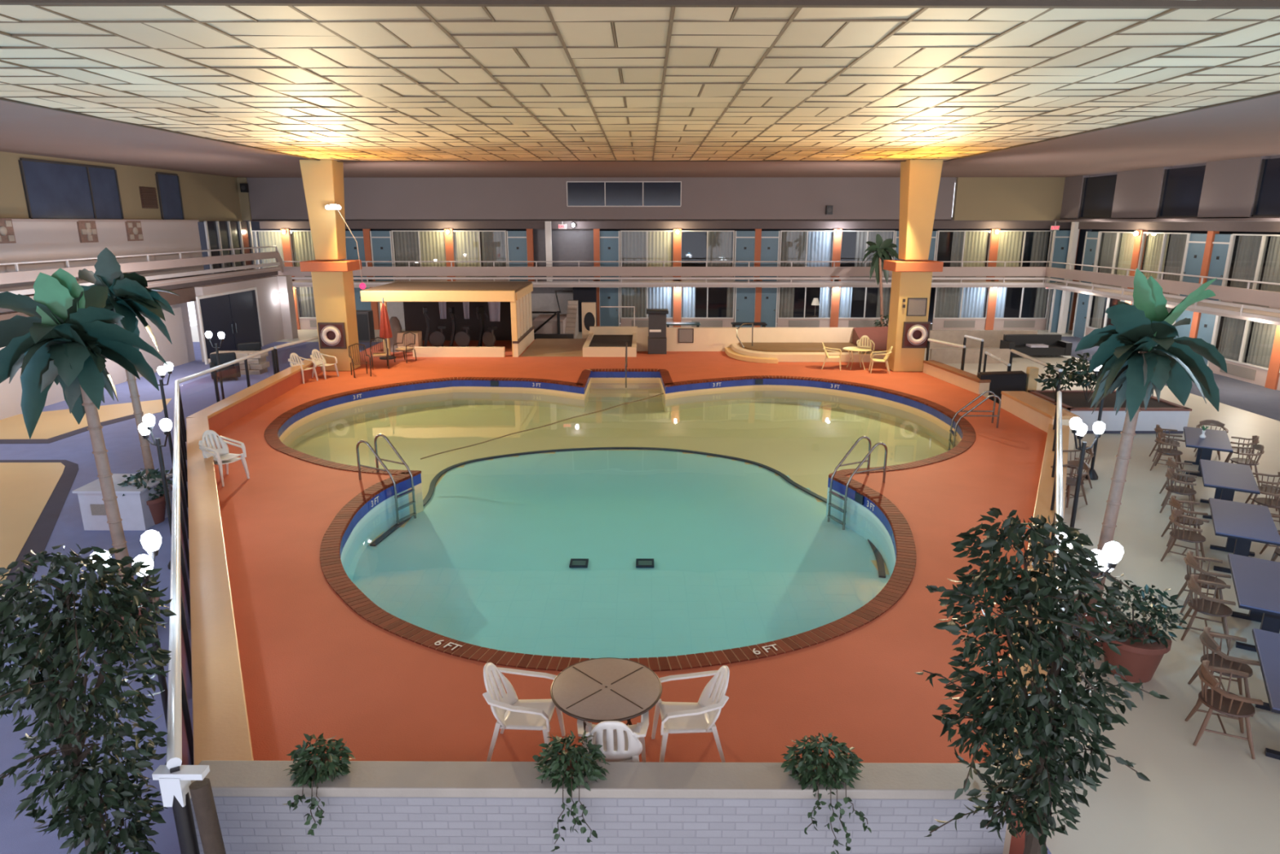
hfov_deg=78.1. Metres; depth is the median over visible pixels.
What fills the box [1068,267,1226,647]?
palm
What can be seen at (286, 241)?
pier
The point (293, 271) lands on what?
rail
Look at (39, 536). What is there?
floor
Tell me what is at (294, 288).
pier
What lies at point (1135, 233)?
wall lamp
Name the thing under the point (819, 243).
curtain
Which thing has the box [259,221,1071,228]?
wall
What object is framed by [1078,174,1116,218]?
window
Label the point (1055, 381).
shrub
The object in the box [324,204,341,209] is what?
lamp
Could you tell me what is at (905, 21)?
grid
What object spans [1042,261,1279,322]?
rail
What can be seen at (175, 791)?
bracket
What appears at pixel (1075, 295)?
pier
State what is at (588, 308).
pillar
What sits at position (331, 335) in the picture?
board
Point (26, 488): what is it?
floor panel
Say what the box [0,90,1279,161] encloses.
trim
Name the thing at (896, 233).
door
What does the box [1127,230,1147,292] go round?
pier
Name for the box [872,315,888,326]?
shrub
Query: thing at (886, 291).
curtain
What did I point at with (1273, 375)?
pier
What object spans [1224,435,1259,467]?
chair
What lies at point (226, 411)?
parapet
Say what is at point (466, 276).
grille
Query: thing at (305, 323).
window
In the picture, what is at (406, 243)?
curtain
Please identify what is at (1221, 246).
door
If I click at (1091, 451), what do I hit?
chair
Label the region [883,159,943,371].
column
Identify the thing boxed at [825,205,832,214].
speaker
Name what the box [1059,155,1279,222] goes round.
wall
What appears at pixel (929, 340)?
railing
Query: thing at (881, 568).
depth line
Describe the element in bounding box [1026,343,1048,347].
cushion
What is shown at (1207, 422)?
chair
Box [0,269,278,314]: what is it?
floor
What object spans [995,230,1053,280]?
window
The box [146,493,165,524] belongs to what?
pot
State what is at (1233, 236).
window
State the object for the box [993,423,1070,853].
parapet
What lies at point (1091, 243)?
door
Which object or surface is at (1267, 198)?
window
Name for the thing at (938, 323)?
window
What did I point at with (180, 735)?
railing
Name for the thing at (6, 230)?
wall plaque
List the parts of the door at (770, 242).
transom panel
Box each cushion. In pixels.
[372,352,386,356]
[395,346,413,351]
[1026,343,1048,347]
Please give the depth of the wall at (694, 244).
42.19 m
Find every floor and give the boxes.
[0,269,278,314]
[0,342,380,853]
[0,459,78,634]
[190,323,1279,853]
[292,279,1279,325]
[1061,336,1279,421]
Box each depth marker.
[350,392,364,400]
[368,493,381,510]
[529,382,543,387]
[710,382,723,387]
[827,383,842,389]
[865,497,876,514]
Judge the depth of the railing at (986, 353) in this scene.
25.26 m
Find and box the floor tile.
[0,398,171,439]
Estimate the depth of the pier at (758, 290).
40.09 m
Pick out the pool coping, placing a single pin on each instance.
(340, 522)
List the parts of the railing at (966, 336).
post, rail, post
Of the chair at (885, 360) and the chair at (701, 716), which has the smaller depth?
the chair at (701, 716)
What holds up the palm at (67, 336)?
on the floor at (18, 835)
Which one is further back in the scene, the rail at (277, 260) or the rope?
the rail at (277, 260)
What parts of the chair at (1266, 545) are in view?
leg, leg, arm rail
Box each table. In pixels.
[71,473,172,530]
[550,657,662,730]
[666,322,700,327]
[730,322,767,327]
[842,346,871,369]
[1183,426,1233,476]
[1199,458,1260,519]
[1208,497,1279,573]
[1227,553,1279,652]
[1252,627,1279,759]
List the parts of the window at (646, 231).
sill panel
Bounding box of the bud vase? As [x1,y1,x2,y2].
[1199,425,1208,438]
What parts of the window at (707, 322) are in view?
sill panel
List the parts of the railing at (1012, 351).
post, rail, post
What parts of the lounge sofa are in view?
armrest, backrest, seat, armrest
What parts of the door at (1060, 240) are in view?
transom panel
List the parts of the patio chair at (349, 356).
armrest, backrest, armrest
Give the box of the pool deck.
[213,339,1047,763]
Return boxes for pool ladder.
[355,434,416,524]
[827,435,887,529]
[947,390,1000,450]
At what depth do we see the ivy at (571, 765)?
6.38 m
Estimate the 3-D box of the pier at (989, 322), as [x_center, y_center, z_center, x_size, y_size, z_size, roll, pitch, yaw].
[17.874,-6.225,40.135,0.400,2.560,0.220,0,15,0]
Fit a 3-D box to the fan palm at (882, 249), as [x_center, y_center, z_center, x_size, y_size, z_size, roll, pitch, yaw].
[9.846,-5.455,32.527,1.538,4.885,0.996,0,15,0]
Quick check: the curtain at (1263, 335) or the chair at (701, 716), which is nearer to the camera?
the chair at (701, 716)
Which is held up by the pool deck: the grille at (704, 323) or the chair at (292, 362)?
the chair at (292, 362)
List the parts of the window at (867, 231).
sill panel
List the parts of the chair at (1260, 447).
seat, arm rail, leg, crest rail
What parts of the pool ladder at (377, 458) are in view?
handrail, handrail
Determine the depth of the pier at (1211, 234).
29.01 m
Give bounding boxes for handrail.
[625,342,627,387]
[736,323,753,347]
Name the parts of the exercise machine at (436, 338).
seat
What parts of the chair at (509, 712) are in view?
leg, backrest, armrest, armrest, seat, leg, leg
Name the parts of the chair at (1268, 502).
seat, arm rail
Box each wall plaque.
[0,217,16,243]
[76,220,98,242]
[124,221,143,240]
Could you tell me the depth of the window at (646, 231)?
39.69 m
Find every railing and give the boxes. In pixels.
[166,380,193,773]
[177,346,276,441]
[273,335,318,373]
[925,338,965,370]
[960,334,983,372]
[982,351,1010,372]
[1008,349,1062,405]
[1042,391,1064,844]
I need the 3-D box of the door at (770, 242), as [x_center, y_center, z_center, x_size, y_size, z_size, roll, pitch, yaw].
[6.446,-8.570,39.574,1.049,2.460,0.173,0,15,0]
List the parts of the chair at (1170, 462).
leg, crest rail, arm rail, seat, leg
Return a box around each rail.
[0,245,280,300]
[275,247,284,273]
[282,261,1048,284]
[600,306,635,326]
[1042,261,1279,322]
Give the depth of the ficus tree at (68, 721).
5.54 m
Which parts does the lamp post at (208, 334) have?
globe, globe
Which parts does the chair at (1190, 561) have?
leg, leg, crest rail, seat, arm rail, leg, leg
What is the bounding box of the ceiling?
[0,0,1279,182]
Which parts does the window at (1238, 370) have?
sill panel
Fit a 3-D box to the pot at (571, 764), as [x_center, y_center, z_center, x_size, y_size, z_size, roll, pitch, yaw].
[-0.566,2.820,6.519,0.180,0.110,0.176,0,15,0]
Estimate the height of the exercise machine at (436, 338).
1.700 m
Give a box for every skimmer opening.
[490,380,498,386]
[755,378,763,384]
[854,491,864,504]
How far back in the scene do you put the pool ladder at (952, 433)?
19.84 m
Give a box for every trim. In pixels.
[0,0,1279,8]
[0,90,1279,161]
[0,411,143,444]
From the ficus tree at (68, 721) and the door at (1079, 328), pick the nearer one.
the ficus tree at (68, 721)
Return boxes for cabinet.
[355,310,375,342]
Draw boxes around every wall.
[0,151,242,222]
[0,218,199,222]
[0,222,204,295]
[0,275,284,419]
[190,795,1008,853]
[197,221,1279,362]
[236,177,955,220]
[242,217,1279,221]
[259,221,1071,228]
[279,377,961,581]
[377,287,573,328]
[533,228,594,280]
[573,287,596,332]
[636,327,853,351]
[928,329,1037,347]
[928,348,1010,363]
[951,177,1065,220]
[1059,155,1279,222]
[1070,222,1279,231]
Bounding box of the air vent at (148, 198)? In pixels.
[138,186,158,208]
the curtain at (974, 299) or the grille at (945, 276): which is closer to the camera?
the grille at (945, 276)
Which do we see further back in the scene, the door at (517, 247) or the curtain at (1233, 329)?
the door at (517, 247)
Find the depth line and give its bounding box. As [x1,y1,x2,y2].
[369,446,885,577]
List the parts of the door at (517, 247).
transom panel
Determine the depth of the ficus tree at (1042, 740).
5.50 m
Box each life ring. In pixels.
[320,325,341,345]
[906,324,927,345]
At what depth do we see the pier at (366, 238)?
39.48 m
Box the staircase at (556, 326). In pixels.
[531,289,578,339]
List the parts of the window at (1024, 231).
sill panel, frame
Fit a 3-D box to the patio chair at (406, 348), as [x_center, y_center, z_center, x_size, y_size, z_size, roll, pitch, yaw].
[-8.579,-2.912,28.790,0.616,1.041,0.696,5,15,20]
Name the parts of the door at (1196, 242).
transom panel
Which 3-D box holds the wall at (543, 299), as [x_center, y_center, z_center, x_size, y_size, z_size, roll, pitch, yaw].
[-9.303,-6.232,40.482,11.804,2.400,0.200,0,15,0]
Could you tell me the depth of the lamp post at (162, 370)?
16.56 m
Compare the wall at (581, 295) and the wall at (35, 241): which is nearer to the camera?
the wall at (35, 241)
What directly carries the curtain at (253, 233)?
attached to the wall at (694, 244)
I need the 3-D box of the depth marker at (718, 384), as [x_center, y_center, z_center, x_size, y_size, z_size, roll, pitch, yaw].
[2.480,-1.360,25.424,0.480,0.150,0.022,-6,16,-21]
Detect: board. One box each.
[317,322,346,348]
[902,321,930,347]
[906,297,927,315]
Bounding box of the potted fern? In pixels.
[117,467,172,524]
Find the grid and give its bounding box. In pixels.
[0,0,1279,160]
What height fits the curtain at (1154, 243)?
1.860 m
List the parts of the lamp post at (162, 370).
globe, arm, globe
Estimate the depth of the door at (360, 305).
40.26 m
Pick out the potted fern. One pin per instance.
(157, 506)
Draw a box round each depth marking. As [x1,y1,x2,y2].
[434,640,462,649]
[752,644,777,653]
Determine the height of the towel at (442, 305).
1.001 m
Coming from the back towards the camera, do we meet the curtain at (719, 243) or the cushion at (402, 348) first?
the curtain at (719, 243)
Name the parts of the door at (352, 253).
transom panel, frame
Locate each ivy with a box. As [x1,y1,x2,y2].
[283,733,355,835]
[532,728,609,851]
[780,732,871,853]
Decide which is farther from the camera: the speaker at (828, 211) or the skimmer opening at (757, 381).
the speaker at (828, 211)
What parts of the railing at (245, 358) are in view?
post, post, rail, post, post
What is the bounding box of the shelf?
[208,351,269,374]
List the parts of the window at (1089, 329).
sill panel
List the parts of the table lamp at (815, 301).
lamp shade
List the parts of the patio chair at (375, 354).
armrest, backrest, armrest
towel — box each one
[438,302,446,319]
[462,302,469,319]
[488,302,500,321]
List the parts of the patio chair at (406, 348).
armrest, backrest, armrest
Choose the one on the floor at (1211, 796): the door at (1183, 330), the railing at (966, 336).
the railing at (966, 336)
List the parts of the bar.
post, post, hand rail, panel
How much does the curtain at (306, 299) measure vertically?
1.860 m
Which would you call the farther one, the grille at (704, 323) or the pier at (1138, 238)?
the grille at (704, 323)
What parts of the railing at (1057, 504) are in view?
post, post, panel, post, post, post, post, post, rail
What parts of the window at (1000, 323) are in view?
sill panel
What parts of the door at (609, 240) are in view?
transom panel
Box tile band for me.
[277,370,962,560]
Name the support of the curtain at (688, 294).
attached to the wall at (694, 244)
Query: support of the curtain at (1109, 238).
attached to the wall at (694, 244)
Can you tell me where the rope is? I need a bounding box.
[420,392,663,459]
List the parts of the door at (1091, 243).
transom panel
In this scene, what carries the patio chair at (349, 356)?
on the pool deck
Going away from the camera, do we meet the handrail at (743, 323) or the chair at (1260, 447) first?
the chair at (1260, 447)
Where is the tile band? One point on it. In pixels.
(405, 485)
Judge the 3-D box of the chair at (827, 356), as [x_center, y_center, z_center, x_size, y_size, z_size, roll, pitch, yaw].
[6.654,-2.471,27.371,0.692,0.905,0.633,4,15,15]
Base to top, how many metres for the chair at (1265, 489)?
0.825 m
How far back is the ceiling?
12.07 m
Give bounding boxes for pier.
[280,228,294,280]
[293,279,300,329]
[362,228,373,280]
[368,279,379,329]
[444,228,455,280]
[526,228,534,280]
[593,228,599,280]
[593,279,599,326]
[672,228,681,280]
[673,279,681,327]
[753,228,761,280]
[754,279,762,327]
[830,279,840,327]
[831,228,842,281]
[984,280,998,329]
[986,228,999,281]
[1069,280,1079,329]
[1072,229,1079,280]
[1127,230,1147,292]
[1189,311,1200,337]
[1198,231,1219,302]
[1264,324,1279,389]
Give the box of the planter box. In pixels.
[582,326,637,356]
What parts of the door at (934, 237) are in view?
transom panel, frame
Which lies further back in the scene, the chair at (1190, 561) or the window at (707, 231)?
the window at (707, 231)
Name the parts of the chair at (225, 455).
armrest, backrest, leg, seat, armrest, leg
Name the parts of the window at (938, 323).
sill panel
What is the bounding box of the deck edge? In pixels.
[1002,822,1011,853]
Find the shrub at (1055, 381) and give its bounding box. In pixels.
[1034,359,1084,399]
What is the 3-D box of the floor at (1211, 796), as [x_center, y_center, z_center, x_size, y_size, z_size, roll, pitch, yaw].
[0.109,0.134,20.695,48.000,0.001,46.000,0,15,0]
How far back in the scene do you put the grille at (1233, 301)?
26.96 m
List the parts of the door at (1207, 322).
frame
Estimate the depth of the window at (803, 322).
40.34 m
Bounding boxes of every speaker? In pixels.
[240,183,248,192]
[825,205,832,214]
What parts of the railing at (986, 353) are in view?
post, rail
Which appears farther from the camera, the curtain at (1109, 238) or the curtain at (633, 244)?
the curtain at (633, 244)
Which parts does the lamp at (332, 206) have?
cord pendant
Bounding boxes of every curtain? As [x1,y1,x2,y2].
[252,231,258,268]
[257,231,284,267]
[291,231,315,266]
[297,287,315,317]
[393,231,420,266]
[419,231,446,266]
[453,231,481,266]
[480,231,506,266]
[621,231,646,266]
[621,287,646,317]
[647,231,672,266]
[647,287,672,317]
[681,287,695,317]
[707,231,733,266]
[726,287,733,317]
[778,287,794,317]
[780,231,806,266]
[804,231,832,266]
[818,287,831,317]
[838,287,852,317]
[853,231,866,266]
[866,231,892,266]
[875,287,891,317]
[934,287,961,317]
[950,231,964,266]
[958,287,986,317]
[960,231,988,266]
[994,287,1007,317]
[995,231,1023,266]
[1029,231,1048,266]
[1033,287,1048,317]
[1091,295,1106,328]
[1098,232,1122,274]
[1116,232,1135,275]
[1142,233,1169,279]
[1164,234,1186,281]
[1217,316,1252,362]
[1230,235,1268,289]
[1246,321,1276,368]
[1260,235,1279,292]
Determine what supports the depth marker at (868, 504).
attached to the tile band
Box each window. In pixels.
[17,158,124,219]
[155,172,184,219]
[203,221,256,273]
[251,230,283,275]
[288,230,345,280]
[295,287,317,329]
[391,230,447,280]
[452,230,507,280]
[566,181,681,206]
[620,230,673,280]
[620,287,673,327]
[680,230,734,280]
[680,287,734,327]
[777,230,834,280]
[777,287,832,327]
[837,287,888,327]
[839,230,895,280]
[931,280,989,329]
[933,230,991,280]
[993,280,1050,329]
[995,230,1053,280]
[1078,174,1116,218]
[1084,294,1110,336]
[1092,231,1133,288]
[1137,231,1191,295]
[1156,165,1205,217]
[1208,304,1279,386]
[1221,233,1279,309]
[1251,158,1279,217]
[1276,370,1279,390]
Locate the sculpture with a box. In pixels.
[389,316,422,351]
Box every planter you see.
[852,326,888,352]
[977,370,1026,404]
[1027,390,1191,433]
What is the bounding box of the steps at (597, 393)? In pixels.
[588,385,662,401]
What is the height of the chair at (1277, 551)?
0.825 m
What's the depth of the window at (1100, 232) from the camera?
34.98 m
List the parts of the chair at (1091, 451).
seat, arm rail, crest rail, leg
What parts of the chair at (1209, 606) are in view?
leg, leg, crest rail, seat, arm rail, leg, leg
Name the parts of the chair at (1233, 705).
leg, leg, crest rail, seat, arm rail, leg, leg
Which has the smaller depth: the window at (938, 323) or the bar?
the bar
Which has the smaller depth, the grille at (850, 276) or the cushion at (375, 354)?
the cushion at (375, 354)
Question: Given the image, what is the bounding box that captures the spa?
[724,342,886,363]
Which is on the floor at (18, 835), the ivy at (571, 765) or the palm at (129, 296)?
the palm at (129, 296)
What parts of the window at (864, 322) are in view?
sill panel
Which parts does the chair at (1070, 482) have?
leg, arm rail, seat, crest rail, leg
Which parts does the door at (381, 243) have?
transom panel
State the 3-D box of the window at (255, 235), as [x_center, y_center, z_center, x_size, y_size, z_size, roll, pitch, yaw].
[-19.221,-8.616,39.714,2.693,2.480,0.120,0,15,0]
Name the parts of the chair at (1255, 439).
leg, seat, arm rail, crest rail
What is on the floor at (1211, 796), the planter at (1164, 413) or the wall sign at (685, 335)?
the planter at (1164, 413)
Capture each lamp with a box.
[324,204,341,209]
[811,297,819,316]
[1133,231,1139,235]
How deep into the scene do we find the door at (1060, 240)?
38.53 m
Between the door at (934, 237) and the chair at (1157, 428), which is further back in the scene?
the door at (934, 237)
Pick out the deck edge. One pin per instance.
(1008, 836)
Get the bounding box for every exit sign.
[558,221,566,228]
[1050,221,1059,230]
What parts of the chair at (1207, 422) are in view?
crest rail, arm rail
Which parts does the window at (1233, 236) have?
sill panel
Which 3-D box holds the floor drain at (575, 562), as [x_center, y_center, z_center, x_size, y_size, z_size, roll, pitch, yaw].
[-1.154,2.575,14.922,0.340,0.030,0.340,0,15,0]
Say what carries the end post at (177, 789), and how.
on the floor at (1211, 796)
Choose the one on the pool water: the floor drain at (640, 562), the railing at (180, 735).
the floor drain at (640, 562)
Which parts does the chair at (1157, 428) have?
leg, leg, crest rail, seat, arm rail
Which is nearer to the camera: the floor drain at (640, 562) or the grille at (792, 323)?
the floor drain at (640, 562)
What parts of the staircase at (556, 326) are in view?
newel post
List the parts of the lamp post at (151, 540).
globe, globe, globe, arm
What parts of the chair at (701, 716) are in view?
leg, leg, seat, armrest, armrest, backrest, leg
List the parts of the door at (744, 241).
transom panel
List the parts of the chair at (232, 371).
armrest, backrest, seat, armrest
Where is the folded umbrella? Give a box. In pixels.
[379,297,395,359]
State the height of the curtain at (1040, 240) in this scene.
1.860 m
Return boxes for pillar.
[277,275,297,338]
[581,302,595,338]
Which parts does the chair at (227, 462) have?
armrest, backrest, leg, seat, armrest, leg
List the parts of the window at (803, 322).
sill panel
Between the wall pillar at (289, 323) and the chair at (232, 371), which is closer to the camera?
the chair at (232, 371)
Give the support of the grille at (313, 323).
attached to the window at (305, 323)
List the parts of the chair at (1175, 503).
leg, leg, crest rail, seat, arm rail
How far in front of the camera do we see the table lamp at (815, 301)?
41.10 m
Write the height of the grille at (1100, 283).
0.360 m
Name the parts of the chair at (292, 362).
armrest, backrest, leg, armrest, leg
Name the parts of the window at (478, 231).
sill panel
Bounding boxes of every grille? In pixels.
[309,320,316,327]
[406,275,436,277]
[466,275,496,277]
[631,275,662,277]
[631,320,648,327]
[691,275,721,277]
[691,320,722,327]
[788,320,819,327]
[790,275,820,277]
[848,320,879,327]
[849,275,875,277]
[943,320,975,327]
[945,275,976,277]
[1003,320,1035,327]
[1004,275,1035,277]
[1099,283,1120,287]
[1219,362,1256,380]
[1232,301,1269,307]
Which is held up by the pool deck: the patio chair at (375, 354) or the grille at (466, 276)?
the patio chair at (375, 354)
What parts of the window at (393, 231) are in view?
sill panel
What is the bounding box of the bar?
[360,281,534,356]
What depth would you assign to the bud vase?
17.25 m
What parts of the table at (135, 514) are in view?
dark panel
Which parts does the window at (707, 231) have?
sill panel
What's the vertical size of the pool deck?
0.001 m
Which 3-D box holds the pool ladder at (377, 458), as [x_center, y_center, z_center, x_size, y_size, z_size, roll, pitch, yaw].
[-5.028,1.111,15.665,0.934,1.830,0.546,6,16,23]
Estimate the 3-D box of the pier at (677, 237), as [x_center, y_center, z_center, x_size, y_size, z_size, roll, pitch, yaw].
[1.863,-8.628,39.602,0.400,2.560,0.220,0,15,0]
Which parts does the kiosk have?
lid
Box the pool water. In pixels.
[292,401,948,658]
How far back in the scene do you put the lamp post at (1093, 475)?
16.79 m
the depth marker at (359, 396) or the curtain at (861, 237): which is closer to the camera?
the depth marker at (359, 396)
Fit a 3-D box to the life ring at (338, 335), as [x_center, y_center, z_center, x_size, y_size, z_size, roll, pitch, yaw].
[-10.388,-3.076,26.513,0.683,0.683,0.143,0,15,0]
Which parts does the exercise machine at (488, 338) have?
seat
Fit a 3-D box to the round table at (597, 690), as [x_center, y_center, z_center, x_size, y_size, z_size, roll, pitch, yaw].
[-0.316,2.780,7.478,1.048,0.719,1.048,0,15,0]
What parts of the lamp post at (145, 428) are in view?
globe, globe, arm, arm, globe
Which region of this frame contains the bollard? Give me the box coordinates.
[1025,366,1039,392]
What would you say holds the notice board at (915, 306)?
attached to the column at (920, 179)
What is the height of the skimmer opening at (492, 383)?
0.170 m
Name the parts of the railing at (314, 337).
post, rail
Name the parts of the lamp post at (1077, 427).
globe, arm, arm, globe, arm, globe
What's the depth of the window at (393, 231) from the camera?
39.68 m
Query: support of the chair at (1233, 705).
on the floor at (1211, 796)
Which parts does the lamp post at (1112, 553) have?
globe, globe, arm, globe, globe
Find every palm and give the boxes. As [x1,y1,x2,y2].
[0,268,169,643]
[78,247,180,490]
[862,233,898,326]
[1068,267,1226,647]
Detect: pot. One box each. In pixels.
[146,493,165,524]
[564,757,577,778]
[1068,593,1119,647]
[1102,618,1172,682]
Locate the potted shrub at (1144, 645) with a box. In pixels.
[1091,579,1190,682]
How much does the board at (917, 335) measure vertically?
0.880 m
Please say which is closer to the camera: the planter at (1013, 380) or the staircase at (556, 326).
the planter at (1013, 380)
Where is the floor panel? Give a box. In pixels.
[0,462,65,586]
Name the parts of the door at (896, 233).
frame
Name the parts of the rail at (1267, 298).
rail, post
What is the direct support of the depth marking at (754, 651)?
on the pool coping
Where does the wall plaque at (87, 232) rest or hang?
attached to the wall at (35, 241)
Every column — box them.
[299,160,361,371]
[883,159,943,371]
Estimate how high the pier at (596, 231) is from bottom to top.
2.560 m
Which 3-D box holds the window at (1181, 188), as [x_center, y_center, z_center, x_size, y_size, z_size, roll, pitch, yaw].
[19.990,-8.620,29.016,0.150,1.774,2.346,0,15,0]
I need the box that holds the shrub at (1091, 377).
[1062,351,1097,400]
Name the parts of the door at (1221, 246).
transom panel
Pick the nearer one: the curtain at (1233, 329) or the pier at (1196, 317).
the curtain at (1233, 329)
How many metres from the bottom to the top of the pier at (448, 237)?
2.560 m
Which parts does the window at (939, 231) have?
sill panel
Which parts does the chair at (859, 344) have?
backrest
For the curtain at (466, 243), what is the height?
1.860 m
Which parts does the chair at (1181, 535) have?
leg, crest rail, seat, arm rail, leg, leg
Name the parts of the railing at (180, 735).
rail, post, post, post, post, post, post, post, post, post, panel, post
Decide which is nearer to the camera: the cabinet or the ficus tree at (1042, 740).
the ficus tree at (1042, 740)
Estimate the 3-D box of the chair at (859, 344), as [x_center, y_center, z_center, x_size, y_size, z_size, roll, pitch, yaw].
[8.240,-2.858,28.864,0.633,0.905,0.692,3,15,10]
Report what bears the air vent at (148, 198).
in the wall at (205, 197)
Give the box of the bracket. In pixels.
[158,777,191,806]
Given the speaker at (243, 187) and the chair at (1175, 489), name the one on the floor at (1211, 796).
the chair at (1175, 489)
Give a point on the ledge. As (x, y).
(240, 778)
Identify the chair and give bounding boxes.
[198,430,248,483]
[199,434,249,486]
[208,351,240,382]
[236,342,262,351]
[288,352,318,383]
[310,349,338,379]
[348,342,371,377]
[369,337,389,369]
[392,332,417,363]
[482,662,565,761]
[577,710,648,761]
[651,665,729,762]
[822,342,841,370]
[856,335,875,358]
[868,346,893,373]
[1050,460,1089,507]
[1062,446,1093,488]
[1148,424,1182,464]
[1150,432,1185,472]
[1159,457,1199,502]
[1159,467,1196,515]
[1160,494,1208,546]
[1160,508,1209,567]
[1175,551,1231,613]
[1178,573,1235,650]
[1184,659,1263,759]
[1187,626,1260,716]
[1193,419,1228,460]
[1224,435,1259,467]
[1230,444,1264,485]
[1244,471,1279,511]
[1253,483,1279,523]
[1259,514,1279,560]
[1271,531,1279,560]
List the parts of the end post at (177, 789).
post, bark post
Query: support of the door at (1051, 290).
in the wall at (694, 244)
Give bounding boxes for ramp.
[520,338,586,356]
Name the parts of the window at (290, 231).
sill panel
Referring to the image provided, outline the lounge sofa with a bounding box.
[999,333,1072,355]
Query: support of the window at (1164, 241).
in the wall at (694, 244)
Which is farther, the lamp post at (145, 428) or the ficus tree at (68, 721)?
the lamp post at (145, 428)
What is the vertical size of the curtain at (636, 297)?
1.860 m
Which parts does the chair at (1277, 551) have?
leg, seat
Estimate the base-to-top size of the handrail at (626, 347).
1.505 m
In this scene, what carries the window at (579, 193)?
in the wall at (706, 198)
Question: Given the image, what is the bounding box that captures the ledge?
[191,760,1024,799]
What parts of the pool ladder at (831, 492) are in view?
handrail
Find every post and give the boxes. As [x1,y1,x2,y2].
[89,529,168,764]
[137,413,172,569]
[151,764,226,853]
[156,361,173,478]
[204,331,224,399]
[545,221,552,281]
[1055,533,1124,782]
[1057,222,1079,333]
[1066,417,1105,570]
[1083,364,1104,479]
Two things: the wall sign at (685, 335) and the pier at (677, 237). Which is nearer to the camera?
the wall sign at (685, 335)
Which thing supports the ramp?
on the pool deck
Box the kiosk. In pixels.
[646,308,668,354]
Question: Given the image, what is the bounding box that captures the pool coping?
[264,368,976,671]
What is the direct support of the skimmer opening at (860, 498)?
attached to the tile band
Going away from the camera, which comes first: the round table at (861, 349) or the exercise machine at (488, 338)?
the round table at (861, 349)
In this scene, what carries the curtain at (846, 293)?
attached to the wall at (694, 244)
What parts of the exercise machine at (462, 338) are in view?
seat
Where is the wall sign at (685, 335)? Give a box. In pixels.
[678,328,693,342]
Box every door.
[195,287,263,364]
[345,231,366,280]
[354,287,371,310]
[369,231,395,280]
[506,231,528,280]
[599,231,620,280]
[599,287,619,326]
[733,231,755,280]
[733,287,755,327]
[760,231,780,280]
[760,287,777,327]
[891,231,904,276]
[927,231,937,280]
[1044,288,1053,329]
[1046,231,1053,280]
[1047,230,1071,282]
[1048,281,1074,332]
[1071,293,1093,337]
[1079,231,1102,283]
[1173,310,1193,338]
[1177,233,1207,296]
[1196,312,1217,367]
[1205,234,1232,301]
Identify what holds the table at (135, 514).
on the floor at (18, 835)
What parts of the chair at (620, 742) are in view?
armrest, leg, backrest, seat, leg, leg, armrest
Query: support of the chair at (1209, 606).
on the floor at (1211, 796)
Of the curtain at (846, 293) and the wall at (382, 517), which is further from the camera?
the curtain at (846, 293)
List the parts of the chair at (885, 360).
seat, armrest, armrest, backrest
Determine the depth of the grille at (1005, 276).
39.72 m
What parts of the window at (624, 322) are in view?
sill panel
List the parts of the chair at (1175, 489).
leg, leg, crest rail, arm rail, seat, leg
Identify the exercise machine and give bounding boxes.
[422,306,446,346]
[448,306,471,346]
[475,306,497,346]
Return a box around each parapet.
[186,358,321,432]
[186,416,253,764]
[923,360,991,397]
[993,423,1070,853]
[1000,391,1079,449]
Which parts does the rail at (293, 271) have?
rail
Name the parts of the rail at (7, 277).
rail post, rail, rail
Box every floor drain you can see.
[568,558,588,567]
[635,558,653,567]
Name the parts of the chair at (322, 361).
armrest, backrest, leg, seat, armrest, leg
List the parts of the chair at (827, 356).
backrest, armrest, seat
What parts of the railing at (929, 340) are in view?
post, rail, post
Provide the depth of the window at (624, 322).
40.39 m
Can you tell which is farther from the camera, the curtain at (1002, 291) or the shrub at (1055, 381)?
the curtain at (1002, 291)
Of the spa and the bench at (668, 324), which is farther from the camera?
the bench at (668, 324)
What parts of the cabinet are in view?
door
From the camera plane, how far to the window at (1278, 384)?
25.80 m
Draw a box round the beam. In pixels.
[0,287,195,320]
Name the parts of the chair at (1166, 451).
leg, leg, crest rail, seat, arm rail, leg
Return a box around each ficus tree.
[0,542,176,853]
[914,506,1168,853]
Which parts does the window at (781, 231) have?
sill panel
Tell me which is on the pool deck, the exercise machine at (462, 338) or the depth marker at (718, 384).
the exercise machine at (462, 338)
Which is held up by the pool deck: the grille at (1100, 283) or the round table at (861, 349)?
the round table at (861, 349)
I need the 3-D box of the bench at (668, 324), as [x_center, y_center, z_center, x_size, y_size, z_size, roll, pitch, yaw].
[2.014,-4.495,37.046,1.600,0.760,0.700,0,15,0]
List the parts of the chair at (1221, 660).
leg, leg, crest rail, seat, arm rail, leg, leg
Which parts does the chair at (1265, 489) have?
leg, leg, arm rail, seat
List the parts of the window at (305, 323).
frame, sill panel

